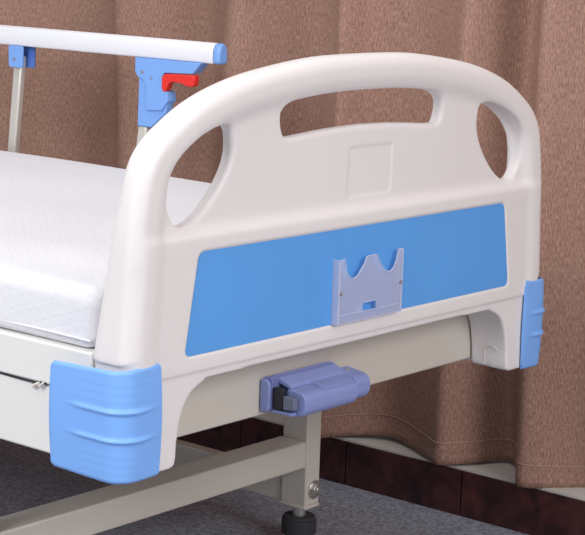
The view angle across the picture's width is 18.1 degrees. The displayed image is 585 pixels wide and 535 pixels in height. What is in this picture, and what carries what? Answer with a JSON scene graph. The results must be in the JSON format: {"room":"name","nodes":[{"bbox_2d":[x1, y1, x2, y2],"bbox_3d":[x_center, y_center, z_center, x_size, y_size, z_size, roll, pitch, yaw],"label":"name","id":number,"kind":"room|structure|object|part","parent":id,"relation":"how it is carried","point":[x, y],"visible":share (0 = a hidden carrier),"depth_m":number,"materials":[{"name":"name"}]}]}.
{"room":"hospital room","nodes":[
{"label":"hospital room","id":0,"kind":"room"},
{"bbox_2d":[0,439,528,534],"bbox_3d":[-1.245,0.755,1.385,9.500,0.050,5.450,10,13,39],"label":"floor","id":1,"kind":"structure","parent":0,"point":[29,479],"depth_m":3.26,"materials":[{"name":"carpet"}]},
{"bbox_2d":[0,25,544,534],"bbox_3d":[-0.643,0.005,3.099,1.941,0.855,0.946,10,13,39],"label":"hospital bed","id":2,"kind":"object","parent":1,"relation":"on","point":[314,269],"visible":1,"depth_m":2.43,"materials":[{"name":"plastic"}]},
{"bbox_3d":[-0.538,-0.254,3.553,0.052,0.312,0.014,10,13,39],"label":"rail post","id":3,"kind":"part","parent":2,"relation":"part of","materials":[{"name":"metal"}]},
{"bbox_3d":[-0.339,0.138,2.294,0.094,0.006,0.004,11,14,41],"label":"cord","id":4,"kind":"part","parent":2,"relation":"part of","materials":[{"name":"metal"}]},
{"bbox_3d":[-0.939,0.069,2.815,1.858,0.086,0.040,10,13,39],"label":"frame","id":5,"kind":"part","parent":2,"relation":"part of","materials":[{"name":"white metal"}]},
{"bbox_2d":[0,150,210,347],"bbox_3d":[-0.662,-0.112,3.084,1.798,0.080,0.844,10,13,39],"label":"mattress","id":6,"kind":"object","parent":2,"relation":"on","point":[58,216],"visible":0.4,"depth_m":2.56,"materials":[{"name":"white fabric"}]},
{"bbox_3d":[-0.555,-0.449,3.538,1.102,0.036,0.023,10,13,39],"label":"rail","id":7,"kind":"part","parent":2,"relation":"part of","materials":[{"name":"white metal"}]},
{"bbox_3d":[-0.282,-0.157,3.353,0.049,0.208,0.014,10,13,39],"label":"rail post","id":8,"kind":"part","parent":2,"relation":"part of","materials":[{"name":"metal"}]},
{"bbox_3d":[-0.198,-0.326,3.247,0.079,0.034,0.014,10,13,39],"label":"release lever","id":9,"kind":"part","parent":2,"relation":"part of","materials":[{"name":"red plastic"}]},
{"bbox_3d":[-0.409,0.295,3.417,1.043,0.050,0.025,10,13,39],"label":"rail","id":10,"kind":"part","parent":2,"relation":"part of","materials":[{"name":"metal"}]},
{"bbox_3d":[-0.002,0.180,2.431,0.019,0.019,0.010,10,13,39],"label":"hinge arm","id":11,"kind":"part","parent":2,"relation":"part of","materials":[{"name":"grey metal"}]},
{"bbox_3d":[0.011,0.411,3.083,0.023,0.026,0.023,10,13,39],"label":"levelling stem","id":12,"kind":"part","parent":2,"relation":"part of","materials":[{"name":"metal"}]},
{"bbox_3d":[0.017,0.253,3.054,0.055,0.295,0.040,10,13,39],"label":"leg","id":13,"kind":"part","parent":2,"relation":"part of","materials":[{"name":"metal"}]},
{"bbox_3d":[0.075,-0.044,2.489,0.074,0.492,0.910,10,13,39],"label":"footboard","id":14,"kind":"part","parent":2,"relation":"part of","materials":[{"name":"plastic"}]},
{"bbox_3d":[0.052,0.155,2.490,0.030,0.009,0.070,10,13,39],"label":"grip lid","id":15,"kind":"part","parent":2,"relation":"part of","materials":[{"name":"plastic"}]},
{"bbox_3d":[0.098,0.005,2.478,0.002,0.127,0.708,10,13,39],"label":"colour panel","id":16,"kind":"part","parent":2,"relation":"part of","materials":[{"name":"blue plastic"}]},
{"bbox_3d":[0.102,0.025,2.477,0.010,0.088,0.144,10,13,39],"label":"holder frame","id":17,"kind":"part","parent":2,"relation":"part of","materials":[{"name":"plastic"}]},
{"bbox_3d":[0.569,-0.845,3.267,9.500,2.650,0.100,10,13,39],"label":"wall","id":18,"kind":"structure","parent":0,"visible":0},
{"bbox_2d":[0,0,584,488],"bbox_3d":[-0.317,-0.634,3.663,4.729,1.766,0.154,10,13,39],"label":"curtain","id":19,"kind":"object","parent":18,"relation":"hanging from","point":[78,106],"visible":0.45,"depth_m":3.28,"materials":[{"name":"brown fabric"}]},
{"bbox_2d":[177,417,584,534],"bbox_3d":[0.386,0.385,3.362,9.358,0.084,0.274,10,13,39],"label":"baseboard","id":20,"kind":"structure","parent":18,"relation":"attached to","point":[531,511],"depth_m":3.30,"materials":[{"name":"red tile"}]},
{"bbox_2d":[252,412,584,500],"bbox_3d":[0.411,0.346,3.337,9.300,0.004,0.271,10,13,39],"label":"trim","id":21,"kind":"structure","parent":18,"relation":"attached to","point":[501,470],"depth_m":3.30,"materials":[{"name":"stone"}]}
]}

